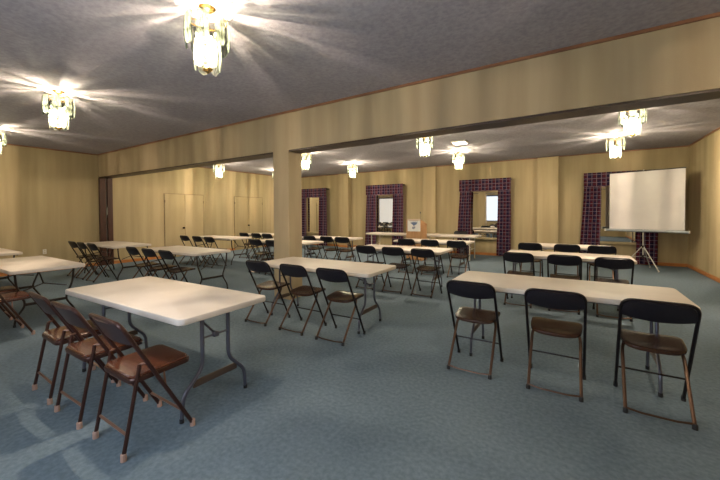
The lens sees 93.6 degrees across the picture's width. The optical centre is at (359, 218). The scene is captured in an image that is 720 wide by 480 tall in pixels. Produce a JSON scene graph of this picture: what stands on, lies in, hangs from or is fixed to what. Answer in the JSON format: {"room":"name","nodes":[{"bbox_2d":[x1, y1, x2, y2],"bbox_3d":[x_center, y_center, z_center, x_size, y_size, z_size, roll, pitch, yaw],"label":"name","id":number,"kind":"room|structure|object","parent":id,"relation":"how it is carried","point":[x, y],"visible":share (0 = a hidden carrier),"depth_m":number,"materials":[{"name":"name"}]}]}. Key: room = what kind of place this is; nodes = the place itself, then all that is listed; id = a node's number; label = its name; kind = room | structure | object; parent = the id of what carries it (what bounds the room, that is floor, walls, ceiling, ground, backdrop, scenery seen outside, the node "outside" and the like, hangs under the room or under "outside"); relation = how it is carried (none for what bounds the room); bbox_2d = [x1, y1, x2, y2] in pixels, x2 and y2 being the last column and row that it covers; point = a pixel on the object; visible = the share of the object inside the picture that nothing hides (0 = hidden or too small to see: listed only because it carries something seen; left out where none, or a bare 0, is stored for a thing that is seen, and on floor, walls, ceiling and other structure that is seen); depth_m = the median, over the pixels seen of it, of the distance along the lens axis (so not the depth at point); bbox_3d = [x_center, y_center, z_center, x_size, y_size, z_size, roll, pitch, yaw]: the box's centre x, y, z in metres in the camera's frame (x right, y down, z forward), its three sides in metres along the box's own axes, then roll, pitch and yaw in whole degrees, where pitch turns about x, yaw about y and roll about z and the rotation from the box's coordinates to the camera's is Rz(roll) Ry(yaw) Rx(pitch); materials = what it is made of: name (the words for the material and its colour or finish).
{"room":"community hall","nodes":[
{"label":"community hall","id":0,"kind":"room"},
{"bbox_2d":[0,145,273,272],"bbox_3d":[-6.576,-0.275,10.732,0.150,3.098,12.759,0,1,32],"label":"wall","id":1,"kind":"structure","parent":0,"point":[49,199],"depth_m":9.23,"materials":[{"name":"paint"}]},
{"bbox_2d":[7,144,97,155],"bbox_3d":[-8.577,-1.740,7.414,0.022,0.030,4.765,0,1,32],"label":"trim","id":2,"kind":"structure","parent":1,"relation":"attached to","point":[7,144],"depth_m":8.54,"materials":[{"name":"brown wood"}]},
{"bbox_2d":[98,178,106,264],"bbox_3d":[-7.222,0.076,9.497,0.090,2.447,0.140,0,1,32],"label":"trim","id":3,"kind":"structure","parent":1,"relation":"attached to","point":[101,181],"depth_m":9.46,"materials":[{"name":"brown wood"}]},
{"bbox_2d":[106,178,113,264],"bbox_3d":[-7.127,0.073,9.646,0.090,2.447,0.120,0,1,32],"label":"trim","id":4,"kind":"structure","parent":1,"relation":"attached to","point":[109,186],"depth_m":9.61,"materials":[{"name":"brown wood"}]},
{"bbox_2d":[0,245,265,276],"bbox_3d":[-6.497,1.232,10.714,0.018,0.085,12.459,0,1,32],"label":"baseboard","id":5,"kind":"structure","parent":1,"relation":"attached to","point":[159,257],"depth_m":10.01,"materials":[{"name":"orange wood"}]},
{"bbox_2d":[164,193,203,256],"bbox_3d":[-5.934,0.204,11.520,0.094,2.105,1.384,0,1,32],"label":"door","id":6,"kind":"structure","parent":1,"relation":"in","point":[183,214],"depth_m":11.45,"materials":[{"name":"beige wood"}]},
{"bbox_2d":[234,196,262,249],"bbox_3d":[-4.493,0.156,13.785,0.094,2.105,1.414,0,1,32],"label":"door","id":7,"kind":"structure","parent":1,"relation":"in","point":[248,212],"depth_m":13.72,"materials":[{"name":"beige wood"}]},
{"bbox_2d":[273,150,301,299],"bbox_3d":[-1.234,0.097,5.787,0.356,2.469,0.306,0,1,32],"label":"wall column","id":8,"kind":"structure","parent":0,"point":[287,191],"depth_m":5.67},
{"bbox_2d":[0,245,719,479],"bbox_3d":[-0.736,1.367,7.052,13.972,0.120,12.759,0,1,32],"label":"floor","id":9,"kind":"structure","parent":0,"point":[385,403],"depth_m":2.65,"materials":[{"name":"teal carpet"}]},
{"bbox_2d":[0,286,19,325],"bbox_3d":[-4.680,0.971,4.297,0.458,0.811,0.461,0,1,32],"label":"folding chair","id":10,"kind":"object","parent":9,"relation":"on","point":[4,289],"visible":0.57,"depth_m":4.37,"materials":[{"name":"brown metal"}]},
{"bbox_2d":[0,248,22,286],"bbox_3d":[-7.216,0.983,6.449,1.830,0.739,0.762,0,1,32],"label":"folding table","id":11,"kind":"object","parent":9,"relation":"on","point":[3,252],"visible":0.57,"depth_m":6.24,"materials":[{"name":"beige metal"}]},
{"bbox_2d":[0,291,34,334],"bbox_3d":[-4.197,0.974,3.966,0.458,0.811,0.461,0,1,32],"label":"folding chair","id":12,"kind":"object","parent":9,"relation":"on","point":[5,298],"visible":0.9,"depth_m":3.99,"materials":[{"name":"brown metal"}]},
{"bbox_2d":[0,256,84,327],"bbox_3d":[-4.811,0.996,4.920,1.830,0.739,0.762,0,1,32],"label":"folding table","id":13,"kind":"object","parent":9,"relation":"on","point":[13,267],"visible":0.78,"depth_m":4.67,"materials":[{"name":"beige plastic"}]},
{"bbox_2d":[28,291,114,404],"bbox_3d":[-2.393,0.984,2.807,0.458,0.811,0.461,0,1,34],"label":"folding chair","id":14,"kind":"object","parent":9,"relation":"on","point":[60,335],"visible":0.82,"depth_m":2.68,"materials":[{"name":"brown metal"}]},
{"bbox_2d":[67,241,96,277],"bbox_3d":[-6.507,0.914,7.964,0.440,0.815,0.519,0,1,32],"label":"folding chair","id":15,"kind":"object","parent":9,"relation":"on","point":[72,244],"visible":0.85,"depth_m":7.84,"materials":[{"name":"black metal"}]},
{"bbox_2d":[76,242,107,279],"bbox_3d":[-6.076,0.916,7.691,0.440,0.815,0.519,0,1,32],"label":"folding chair","id":16,"kind":"object","parent":9,"relation":"on","point":[81,245],"visible":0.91,"depth_m":7.60,"materials":[{"name":"black metal"}]},
{"bbox_2d":[50,301,147,429],"bbox_3d":[-1.938,0.987,2.512,0.458,0.811,0.461,0,1,31],"label":"folding chair","id":17,"kind":"object","parent":9,"relation":"on","point":[97,347],"visible":0.91,"depth_m":2.38,"materials":[{"name":"brown metal"}]},
{"bbox_2d":[86,243,118,282],"bbox_3d":[-5.612,0.919,7.396,0.440,0.815,0.519,0,1,32],"label":"folding chair","id":18,"kind":"object","parent":9,"relation":"on","point":[91,246],"visible":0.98,"depth_m":7.31,"materials":[{"name":"black metal"}]},
{"bbox_2d":[84,241,150,280],"bbox_3d":[-5.787,0.947,8.006,1.830,0.739,0.762,0,1,32],"label":"folding table","id":19,"kind":"object","parent":9,"relation":"on","point":[112,245],"visible":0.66,"depth_m":7.71,"materials":[{"name":"beige plastic"}]},
{"bbox_2d":[88,313,194,462],"bbox_3d":[-1.427,0.990,2.210,0.458,0.811,0.461,0,1,32],"label":"folding chair","id":20,"kind":"object","parent":9,"relation":"on","point":[136,367],"visible":1,"depth_m":2.14,"materials":[{"name":"brown metal"}]},
{"bbox_2d":[126,247,159,278],"bbox_3d":[-4.185,0.926,6.547,0.440,0.815,0.519,0,1,32],"label":"folding chair","id":21,"kind":"object","parent":9,"relation":"on","point":[131,250],"visible":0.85,"depth_m":6.43,"materials":[{"name":"black metal"}]},
{"bbox_2d":[141,248,177,279],"bbox_3d":[-3.679,0.929,6.225,0.440,0.815,0.519,0,1,32],"label":"folding chair","id":22,"kind":"object","parent":9,"relation":"on","point":[147,252],"visible":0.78,"depth_m":6.11,"materials":[{"name":"black metal"}]},
{"bbox_2d":[65,276,265,423],"bbox_3d":[-1.754,1.014,2.987,1.830,0.739,0.762,0,1,31],"label":"folding table","id":23,"kind":"object","parent":9,"relation":"on","point":[177,303],"visible":0.91,"depth_m":2.70,"materials":[{"name":"beige plastic"}]},
{"bbox_2d":[158,250,195,281],"bbox_3d":[-3.189,0.932,5.913,0.440,0.815,0.519,0,1,32],"label":"folding chair","id":24,"kind":"object","parent":9,"relation":"on","point":[165,254],"visible":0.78,"depth_m":5.80,"materials":[{"name":"black metal"}]},
{"bbox_2d":[147,245,230,288],"bbox_3d":[-3.425,0.959,6.633,1.830,0.739,0.762,0,1,32],"label":"folding table","id":25,"kind":"object","parent":9,"relation":"on","point":[191,251],"visible":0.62,"depth_m":6.36,"materials":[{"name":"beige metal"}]},
{"bbox_2d":[179,235,201,264],"bbox_3d":[-4.899,0.872,9.821,0.440,0.815,0.519,0,1,32],"label":"folding chair","id":26,"kind":"object","parent":9,"relation":"on","point":[183,238],"visible":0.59,"depth_m":9.63,"materials":[{"name":"black metal"}]},
{"bbox_2d":[191,236,213,265],"bbox_3d":[-4.384,0.875,9.494,0.440,0.815,0.519,0,1,32],"label":"folding chair","id":27,"kind":"object","parent":9,"relation":"on","point":[195,238],"visible":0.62,"depth_m":9.32,"materials":[{"name":"black metal"}]},
{"bbox_2d":[203,237,226,267],"bbox_3d":[-3.920,0.878,9.199,0.440,0.815,0.519,0,1,32],"label":"folding chair","id":28,"kind":"object","parent":9,"relation":"on","point":[207,239],"visible":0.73,"depth_m":9.05,"materials":[{"name":"black metal"}]},
{"bbox_2d":[194,235,250,264],"bbox_3d":[-4.152,0.901,10.129,1.830,0.739,0.762,0,1,32],"label":"folding table","id":29,"kind":"object","parent":9,"relation":"on","point":[216,237],"visible":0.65,"depth_m":9.79,"materials":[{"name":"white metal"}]},
{"bbox_2d":[239,233,257,258],"bbox_3d":[-3.621,0.844,11.047,0.440,0.815,0.519,0,1,32],"label":"folding chair","id":30,"kind":"object","parent":9,"relation":"on","point":[240,234],"visible":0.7,"depth_m":10.91,"materials":[{"name":"black metal"}]},
{"bbox_2d":[251,233,269,259],"bbox_3d":[-3.140,0.847,10.741,0.440,0.815,0.519,0,1,32],"label":"folding chair","id":31,"kind":"object","parent":9,"relation":"on","point":[254,235],"visible":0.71,"depth_m":10.58,"materials":[{"name":"black metal"}]},
{"bbox_2d":[248,239,273,273],"bbox_3d":[-2.414,0.885,8.324,0.440,0.815,0.519,0,1,32],"label":"folding chair","id":32,"kind":"object","parent":9,"relation":"on","point":[256,242],"visible":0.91,"depth_m":8.19,"materials":[{"name":"black metal"}]},
{"bbox_2d":[245,260,290,325],"bbox_3d":[-1.234,0.945,4.587,0.440,0.815,0.519,0,1,31],"label":"folding chair","id":33,"kind":"object","parent":9,"relation":"on","point":[256,266],"visible":0.98,"depth_m":4.46,"materials":[{"name":"black metal"}]},
{"bbox_2d":[265,240,273,274],"bbox_3d":[-1.933,0.888,8.018,0.440,0.815,0.519,0,1,32],"label":"folding chair","id":34,"kind":"object","parent":9,"relation":"on","point":[268,242],"visible":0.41,"depth_m":7.88,"materials":[{"name":"black metal"}]},
{"bbox_2d":[260,239,323,260],"bbox_3d":[-1.854,0.917,8.525,1.830,0.739,0.762,0,1,32],"label":"folding table","id":35,"kind":"object","parent":9,"relation":"on","point":[304,242],"visible":0.5,"depth_m":8.24,"materials":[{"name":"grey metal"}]},
{"bbox_2d":[278,264,326,335],"bbox_3d":[-0.704,0.948,4.250,0.440,0.815,0.519,0,1,32],"label":"folding chair","id":36,"kind":"object","parent":9,"relation":"on","point":[290,270],"visible":0.98,"depth_m":4.14,"materials":[{"name":"black metal"}]},
{"bbox_2d":[303,236,322,258],"bbox_3d":[-1.279,0.859,9.438,0.440,0.815,0.519,0,1,32],"label":"folding chair","id":37,"kind":"object","parent":9,"relation":"on","point":[312,238],"visible":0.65,"depth_m":9.32,"materials":[{"name":"black metal"}]},
{"bbox_2d":[264,257,395,333],"bbox_3d":[-0.488,0.978,4.599,1.830,0.739,0.762,0,1,31],"label":"folding table","id":38,"kind":"object","parent":9,"relation":"on","point":[359,270],"visible":0.81,"depth_m":4.39,"materials":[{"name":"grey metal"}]},
{"bbox_2d":[320,236,340,259],"bbox_3d":[-0.781,0.862,9.122,0.440,0.815,0.519,0,1,32],"label":"folding chair","id":39,"kind":"object","parent":9,"relation":"on","point":[322,238],"visible":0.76,"depth_m":8.99,"materials":[{"name":"black metal"}]},
{"bbox_2d":[302,236,362,261],"bbox_3d":[-0.872,0.891,9.678,1.830,0.739,0.762,0,1,32],"label":"folding table","id":40,"kind":"object","parent":9,"relation":"on","point":[316,237],"visible":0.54,"depth_m":9.45,"materials":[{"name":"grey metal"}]},
{"bbox_2d":[315,268,365,345],"bbox_3d":[-0.215,0.950,3.939,0.440,0.815,0.519,0,1,31],"label":"folding chair","id":41,"kind":"object","parent":9,"relation":"on","point":[327,274],"visible":1,"depth_m":3.83,"materials":[{"name":"black metal"}]},
{"bbox_2d":[335,237,354,261],"bbox_3d":[-0.373,0.865,8.861,0.440,0.815,0.519,0,1,27],"label":"folding chair","id":42,"kind":"object","parent":9,"relation":"on","point":[337,239],"visible":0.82,"depth_m":8.73,"materials":[{"name":"black metal"}]},
{"bbox_2d":[356,245,383,289],"bbox_3d":[0.212,0.902,6.547,0.440,0.815,0.519,0,1,32],"label":"folding chair","id":43,"kind":"object","parent":9,"relation":"on","point":[363,249],"visible":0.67,"depth_m":6.38,"materials":[{"name":"black metal"}]},
{"bbox_2d":[366,232,405,244],"bbox_3d":[1.159,0.848,11.491,1.830,0.739,0.762,0,1,32],"label":"folding table","id":44,"kind":"object","parent":9,"relation":"on","point":[370,233],"visible":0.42,"depth_m":11.40,"materials":[{"name":"beige plastic"}]},
{"bbox_2d":[382,247,411,293],"bbox_3d":[0.682,0.905,6.247,0.440,0.815,0.519,0,1,30],"label":"folding chair","id":45,"kind":"object","parent":9,"relation":"on","point":[393,251],"visible":0.91,"depth_m":6.10,"materials":[{"name":"black metal"}]},
{"bbox_2d":[353,244,452,292],"bbox_3d":[0.822,0.935,6.658,1.830,0.739,0.762,0,1,32],"label":"folding table","id":46,"kind":"object","parent":9,"relation":"on","point":[407,249],"visible":0.56,"depth_m":6.48,"materials":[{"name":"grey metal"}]},
{"bbox_2d":[398,239,420,273],"bbox_3d":[1.198,0.868,8.171,0.440,0.815,0.519,0,1,32],"label":"folding chair","id":47,"kind":"object","parent":9,"relation":"on","point":[400,241],"visible":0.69,"depth_m":8.01,"materials":[{"name":"black metal"}]},
{"bbox_2d":[406,212,426,260],"bbox_3d":[1.724,0.506,10.299,0.500,1.460,0.470,0,1,32],"label":"lectern","id":48,"kind":"object","parent":9,"relation":"on","point":[415,228],"visible":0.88,"depth_m":10.11,"materials":[{"name":"brown wood"}]},
{"bbox_2d":[408,219,419,231],"bbox_3d":[1.608,0.188,10.096,0.410,0.365,0.005,0,1,32],"label":"poster","id":49,"kind":"object","parent":48,"relation":"attached to","point":[413,224],"depth_m":10.09,"materials":[{"name":"white paper"}]},
{"bbox_2d":[411,248,441,297],"bbox_3d":[1.172,0.908,5.936,0.440,0.815,0.519,0,1,34],"label":"folding chair","id":50,"kind":"object","parent":9,"relation":"on","point":[422,253],"visible":1,"depth_m":5.82,"materials":[{"name":"black metal"}]},
{"bbox_2d":[421,239,443,274],"bbox_3d":[1.687,0.871,7.860,0.440,0.815,0.519,0,1,32],"label":"folding chair","id":51,"kind":"object","parent":9,"relation":"on","point":[424,242],"visible":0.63,"depth_m":7.71,"materials":[{"name":"black metal"}]},
{"bbox_2d":[393,238,474,274],"bbox_3d":[1.806,0.900,8.354,1.830,0.739,0.762,0,1,32],"label":"folding table","id":52,"kind":"object","parent":9,"relation":"on","point":[417,241],"visible":0.6,"depth_m":8.15,"materials":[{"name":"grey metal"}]},
{"bbox_2d":[427,233,481,260],"bbox_3d":[2.745,0.857,10.482,1.830,0.739,0.762,0,1,32],"label":"folding table","id":53,"kind":"object","parent":9,"relation":"on","point":[429,235],"visible":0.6,"depth_m":10.13,"materials":[{"name":"beige paint"}]},
{"bbox_2d":[447,240,469,277],"bbox_3d":[2.202,0.874,7.532,0.440,0.815,0.519,0,1,32],"label":"folding chair","id":54,"kind":"object","parent":9,"relation":"on","point":[455,244],"visible":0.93,"depth_m":7.41,"materials":[{"name":"black metal"}]},
{"bbox_2d":[446,280,502,379],"bbox_3d":[1.089,0.957,3.193,0.440,0.815,0.519,0,1,32],"label":"folding chair","id":55,"kind":"object","parent":9,"relation":"on","point":[467,289],"visible":1,"depth_m":3.08,"materials":[{"name":"black metal"}]},
{"bbox_2d":[503,252,534,307],"bbox_3d":[2.513,0.911,5.320,0.440,0.815,0.519,0,1,32],"label":"folding chair","id":56,"kind":"object","parent":9,"relation":"on","point":[516,257],"visible":0.79,"depth_m":5.16,"materials":[{"name":"black metal"}]},
{"bbox_2d":[518,243,542,276],"bbox_3d":[3.497,0.877,6.922,0.440,0.815,0.519,0,1,32],"label":"folding chair","id":57,"kind":"object","parent":9,"relation":"on","point":[523,246],"visible":0.52,"depth_m":6.76,"materials":[{"name":"black metal"}]},
{"bbox_2d":[524,288,586,401],"bbox_3d":[1.641,0.960,2.841,0.440,0.815,0.519,0,1,32],"label":"folding chair","id":58,"kind":"object","parent":9,"relation":"on","point":[552,299],"visible":1,"depth_m":2.73,"materials":[{"name":"black metal"}]},
{"bbox_2d":[547,254,581,314],"bbox_3d":[3.020,0.914,4.998,0.440,0.815,0.519,0,1,32],"label":"folding chair","id":59,"kind":"object","parent":9,"relation":"on","point":[563,260],"visible":0.76,"depth_m":4.83,"materials":[{"name":"black metal"}]},
{"bbox_2d":[524,242,604,275],"bbox_3d":[4.176,0.911,6.965,1.540,0.739,0.762,0,1,32],"label":"folding table","id":60,"kind":"object","parent":9,"relation":"on","point":[545,246],"visible":0.31,"depth_m":6.86,"materials":[{"name":"beige plastic"}]},
{"bbox_2d":[554,244,579,275],"bbox_3d":[4.029,0.881,6.584,0.440,0.815,0.519,0,1,32],"label":"folding chair","id":61,"kind":"object","parent":9,"relation":"on","point":[569,248],"visible":0.54,"depth_m":6.42,"materials":[{"name":"black metal"}]},
{"bbox_2d":[508,250,636,310],"bbox_3d":[3.295,0.943,5.440,1.730,0.739,0.762,0,1,32],"label":"folding table","id":62,"kind":"object","parent":9,"relation":"on","point":[541,255],"visible":0.27,"depth_m":5.32,"materials":[{"name":"beige plastic"}]},
{"bbox_2d":[452,271,700,397],"bbox_3d":[1.850,0.990,3.207,1.830,0.739,0.762,0,1,32],"label":"folding table","id":63,"kind":"object","parent":9,"relation":"on","point":[606,293],"visible":0.54,"depth_m":3.06,"materials":[{"name":"beige plastic"}]},
{"bbox_2d":[587,245,616,280],"bbox_3d":[4.484,0.883,6.294,0.440,0.815,0.519,0,1,32],"label":"folding chair","id":64,"kind":"object","parent":9,"relation":"on","point":[596,249],"visible":0.51,"depth_m":6.14,"materials":[{"name":"black metal"}]},
{"bbox_2d":[592,257,634,321],"bbox_3d":[3.501,0.917,4.692,0.440,0.815,0.519,0,1,32],"label":"folding chair","id":65,"kind":"object","parent":9,"relation":"on","point":[604,262],"visible":0.68,"depth_m":4.53,"materials":[{"name":"black metal"}]},
{"bbox_2d":[605,167,689,271],"bbox_3d":[7.084,0.009,8.385,0.702,2.460,1.633,-1,1,-37],"label":"projection screen","id":66,"kind":"object","parent":9,"relation":"on","point":[653,201],"visible":0.98,"depth_m":8.25,"materials":[{"name":"fabric"}]},
{"bbox_2d":[613,298,701,430],"bbox_3d":[2.168,0.963,2.506,0.440,0.815,0.519,0,1,33],"label":"folding chair","id":67,"kind":"object","parent":9,"relation":"on","point":[643,309],"visible":1,"depth_m":2.39,"materials":[{"name":"black metal"}]},
{"bbox_2d":[0,0,719,176],"bbox_3d":[-0.754,-1.850,6.995,13.972,0.120,12.759,0,1,32],"label":"ceiling","id":68,"kind":"structure","parent":0,"point":[127,68],"depth_m":3.72,"materials":[{"name":"grey paint"}]},
{"bbox_2d":[0,132,6,154],"bbox_3d":[-6.974,-1.480,6.444,0.344,0.529,0.344,-1,1,-32],"label":"chandelier","id":69,"kind":"object","parent":68,"relation":"hanging from","point":[3,142],"visible":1,"depth_m":6.50,"materials":[{"name":"clear glass"}]},
{"bbox_2d":[41,90,74,130],"bbox_3d":[-4.074,-1.463,4.576,0.344,0.529,0.344,0,1,34],"label":"chandelier","id":70,"kind":"object","parent":68,"relation":"hanging from","point":[62,114],"visible":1,"depth_m":4.53,"materials":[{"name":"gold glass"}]},
{"bbox_2d":[183,4,229,75],"bbox_3d":[-1.241,-1.446,2.750,0.344,0.529,0.344,-1,1,-35],"label":"chandelier","id":71,"kind":"object","parent":68,"relation":"hanging from","point":[198,47],"visible":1,"depth_m":2.69,"materials":[{"name":"white glass"}]},
{"bbox_2d":[213,164,224,177],"bbox_3d":[-4.560,-1.572,10.928,0.344,0.529,0.344,0,1,23],"label":"chandelier","id":72,"kind":"object","parent":68,"relation":"hanging from","point":[216,170],"visible":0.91,"depth_m":10.86,"materials":[{"name":"white glass"}]},
{"bbox_2d":[301,153,311,169],"bbox_3d":[-1.462,-1.556,9.017,0.344,0.529,0.344,0,1,20],"label":"chandelier","id":73,"kind":"object","parent":68,"relation":"hanging from","point":[309,160],"visible":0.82,"depth_m":8.99,"materials":[{"name":"white glass"}]},
{"bbox_2d":[347,163,357,178],"bbox_3d":[-0.247,-1.601,11.242,0.344,0.529,0.344,1,1,44],"label":"chandelier","id":74,"kind":"object","parent":68,"relation":"hanging from","point":[355,169],"visible":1,"depth_m":11.16,"materials":[{"name":"white glass"}]},
{"bbox_2d":[416,136,432,156],"bbox_3d":[1.334,-1.535,6.966,0.344,0.529,0.344,0,1,18],"label":"chandelier","id":75,"kind":"object","parent":68,"relation":"hanging from","point":[421,145],"visible":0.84,"depth_m":6.92,"materials":[{"name":"glass"}]},
{"bbox_2d":[452,150,464,169],"bbox_3d":[2.658,-1.580,9.122,0.344,0.529,0.344,0,1,-3],"label":"chandelier","id":76,"kind":"object","parent":68,"relation":"hanging from","point":[458,161],"visible":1,"depth_m":9.06,"materials":[{"name":"white glass"}]},
{"bbox_2d":[451,140,468,144],"bbox_3d":[2.354,-1.799,7.971,0.340,0.049,0.340,0,1,32],"label":"ceiling light","id":77,"kind":"object","parent":68,"relation":"attached to","point":[458,142],"visible":1,"depth_m":7.89,"materials":[{"name":"white glass"}]},
{"bbox_2d":[606,134,624,158],"bbox_3d":[5.546,-1.564,7.345,0.344,0.529,0.344,0,1,-6],"label":"chandelier","id":78,"kind":"object","parent":68,"relation":"hanging from","point":[616,147],"visible":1,"depth_m":7.31,"materials":[{"name":"white glass"}]},
{"bbox_2d":[618,108,646,136],"bbox_3d":[4.161,-1.518,5.168,0.344,0.529,0.344,0,1,15],"label":"chandelier","id":79,"kind":"object","parent":68,"relation":"hanging from","point":[632,121],"visible":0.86,"depth_m":5.16,"materials":[{"name":"white glass"}]},
{"bbox_2d":[98,17,719,176],"bbox_3d":[-1.456,-1.452,5.895,13.672,0.629,0.306,0,1,32],"label":"wall header","id":80,"kind":"structure","parent":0,"point":[685,58],"depth_m":3.86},
{"bbox_2d":[99,152,272,178],"bbox_3d":[-4.306,-1.143,7.715,6.911,0.022,0.282,0,1,32],"label":"trim","id":81,"kind":"structure","parent":80,"relation":"attached to","point":[265,155],"depth_m":7.12,"materials":[{"name":"brown wood"}]},
{"bbox_2d":[97,12,719,154],"bbox_3d":[-1.545,-1.749,5.752,13.628,0.030,0.022,0,1,32],"label":"trim","id":82,"kind":"structure","parent":80,"relation":"attached to","point":[713,15],"depth_m":3.84,"materials":[{"name":"brown wood"}]},
{"bbox_2d":[289,88,719,153],"bbox_3d":[1.612,-1.109,3.951,6.405,0.022,0.282,0,1,32],"label":"trim","id":83,"kind":"structure","parent":80,"relation":"attached to","point":[711,94],"depth_m":3.69,"materials":[{"name":"brown wood"}]},
{"bbox_2d":[301,147,688,263],"bbox_3d":[2.638,-0.354,12.342,13.672,3.098,0.150,0,1,32],"label":"wall","id":84,"kind":"structure","parent":0,"point":[672,247],"depth_m":10.75,"materials":[{"name":"paint"}]},
{"bbox_2d":[306,197,318,233],"bbox_3d":[-2.044,-0.174,15.157,0.960,1.630,0.130,0,1,32],"label":"window","id":85,"kind":"structure","parent":84,"relation":"in","point":[312,204],"depth_m":15.23,"materials":[{"name":"beige"}]},
{"bbox_2d":[302,188,328,197],"bbox_3d":[-2.081,-1.150,15.091,1.620,0.396,0.244,0,1,32],"label":"valance","id":86,"kind":"object","parent":84,"relation":"attached to","point":[316,192],"visible":0.85,"depth_m":14.91,"materials":[{"name":"fabric"}]},
{"bbox_2d":[302,198,305,239],"bbox_3d":[-2.651,0.065,15.413,0.533,2.150,0.060,0,1,32],"label":"curtain","id":87,"kind":"object","parent":86,"relation":"hanging from","point":[303,199],"visible":0.5,"depth_m":15.32,"materials":[{"name":"fabric"}]},
{"bbox_2d":[319,196,326,244],"bbox_3d":[-1.615,0.071,14.754,0.471,2.150,0.062,0,1,32],"label":"curtain","id":88,"kind":"object","parent":86,"relation":"hanging from","point":[322,200],"visible":0.89,"depth_m":14.75,"materials":[{"name":"fabric"}]},
{"bbox_2d":[339,173,350,246],"bbox_3d":[-0.639,-0.354,14.225,0.490,3.067,0.190,0,1,32],"label":"wall column","id":89,"kind":"structure","parent":84,"relation":"attached to","point":[344,179],"depth_m":14.13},
{"bbox_2d":[376,194,392,235],"bbox_3d":[1.015,-0.156,13.212,0.930,1.630,0.130,0,1,32],"label":"window","id":90,"kind":"structure","parent":84,"relation":"in","point":[384,203],"depth_m":13.26,"materials":[{"name":"beige"}]},
{"bbox_2d":[366,184,404,194],"bbox_3d":[0.978,-1.132,13.145,1.620,0.396,0.245,0,1,32],"label":"valance","id":91,"kind":"object","parent":84,"relation":"attached to","point":[385,189],"visible":1,"depth_m":13.04,"materials":[{"name":"fabric"}]},
{"bbox_2d":[365,195,375,244],"bbox_3d":[0.417,0.083,13.462,0.539,2.150,0.061,0,1,32],"label":"curtain","id":92,"kind":"object","parent":91,"relation":"hanging from","point":[371,199],"visible":0.8,"depth_m":13.46,"materials":[{"name":"fabric"}]},
{"bbox_2d":[392,194,403,245],"bbox_3d":[1.436,0.088,12.814,0.485,2.150,0.062,0,1,32],"label":"curtain","id":93,"kind":"object","parent":91,"relation":"hanging from","point":[397,214],"visible":0.77,"depth_m":12.80,"materials":[{"name":"fabric"}]},
{"bbox_2d":[423,166,436,247],"bbox_3d":[2.525,-0.335,12.213,0.470,3.067,0.190,0,1,32],"label":"wall column","id":94,"kind":"structure","parent":84,"relation":"attached to","point":[429,173],"depth_m":12.11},
{"bbox_2d":[471,190,497,239],"bbox_3d":[4.149,-0.138,11.218,1.040,1.630,0.130,0,1,32],"label":"window","id":95,"kind":"structure","parent":84,"relation":"in","point":[484,204],"depth_m":11.24,"materials":[{"name":"beige"}]},
{"bbox_2d":[459,177,511,191],"bbox_3d":[4.113,-1.114,11.152,1.620,0.396,0.245,0,1,32],"label":"valance","id":96,"kind":"object","parent":84,"relation":"attached to","point":[491,184],"visible":1,"depth_m":11.03,"materials":[{"name":"fabric"}]},
{"bbox_2d":[457,191,470,253],"bbox_3d":[3.532,0.101,11.481,0.492,2.150,0.062,0,1,32],"label":"curtain","id":97,"kind":"object","parent":96,"relation":"hanging from","point":[464,216],"visible":0.73,"depth_m":11.46,"materials":[{"name":"fabric"}]},
{"bbox_2d":[496,190,510,255],"bbox_3d":[4.589,0.107,10.809,0.436,2.150,0.061,0,1,32],"label":"curtain","id":98,"kind":"object","parent":96,"relation":"hanging from","point":[504,196],"visible":0.97,"depth_m":10.80,"materials":[{"name":"fabric"}]},
{"bbox_2d":[301,145,687,177],"bbox_3d":[2.584,-1.886,12.242,13.628,0.030,0.022,0,1,32],"label":"trim","id":99,"kind":"structure","parent":84,"relation":"attached to","point":[686,145],"depth_m":10.67,"materials":[{"name":"brown wood"}]},
{"bbox_2d":[311,244,686,266],"bbox_3d":[2.550,1.156,12.217,13.636,0.085,0.208,0,1,32],"label":"baseboard","id":100,"kind":"structure","parent":84,"relation":"attached to","point":[476,253],"depth_m":11.18,"materials":[{"name":"orange wood"}]},
{"bbox_2d":[537,156,558,251],"bbox_3d":[5.673,-0.317,10.211,0.550,3.067,0.190,0,1,32],"label":"column","id":101,"kind":"structure","parent":84,"relation":"attached to","point":[548,167],"depth_m":10.12,"materials":[{"name":"wood"}]},
{"bbox_2d":[600,186,636,244],"bbox_3d":[7.128,-0.121,9.324,1.000,1.630,0.130,0,1,32],"label":"window","id":102,"kind":"structure","parent":84,"relation":"in","point":[606,237],"depth_m":9.46,"materials":[{"name":"beige"}]},
{"bbox_2d":[584,169,653,186],"bbox_3d":[7.091,-1.097,9.257,1.620,0.396,0.245,0,1,32],"label":"valance","id":103,"kind":"object","parent":84,"relation":"attached to","point":[598,179],"visible":0.44,"depth_m":9.41,"materials":[{"name":"fabric"}]},
{"bbox_2d":[580,186,600,253],"bbox_3d":[6.514,0.118,9.584,0.518,2.150,0.061,0,1,32],"label":"curtain","id":104,"kind":"object","parent":103,"relation":"hanging from","point":[591,214],"visible":0.74,"depth_m":9.56,"materials":[{"name":"fabric"}]},
{"bbox_2d":[636,229,657,264],"bbox_3d":[7.562,0.124,8.917,0.454,2.150,0.060,0,1,32],"label":"curtain","id":105,"kind":"object","parent":103,"relation":"hanging from","point":[650,238],"visible":0.25,"depth_m":8.91,"materials":[{"name":"fabric"}]},
{"bbox_2d":[688,129,719,277],"bbox_3d":[5.086,-0.208,3.314,0.150,3.098,12.759,0,1,32],"label":"wall","id":106,"kind":"structure","parent":0,"point":[704,155],"depth_m":7.54,"materials":[{"name":"paint"}]},
{"bbox_2d":[687,264,719,282],"bbox_3d":[5.024,1.298,3.386,0.018,0.085,12.459,0,1,32],"label":"baseboard","id":107,"kind":"structure","parent":106,"relation":"attached to","point":[704,273],"depth_m":7.48,"materials":[{"name":"orange wood"}]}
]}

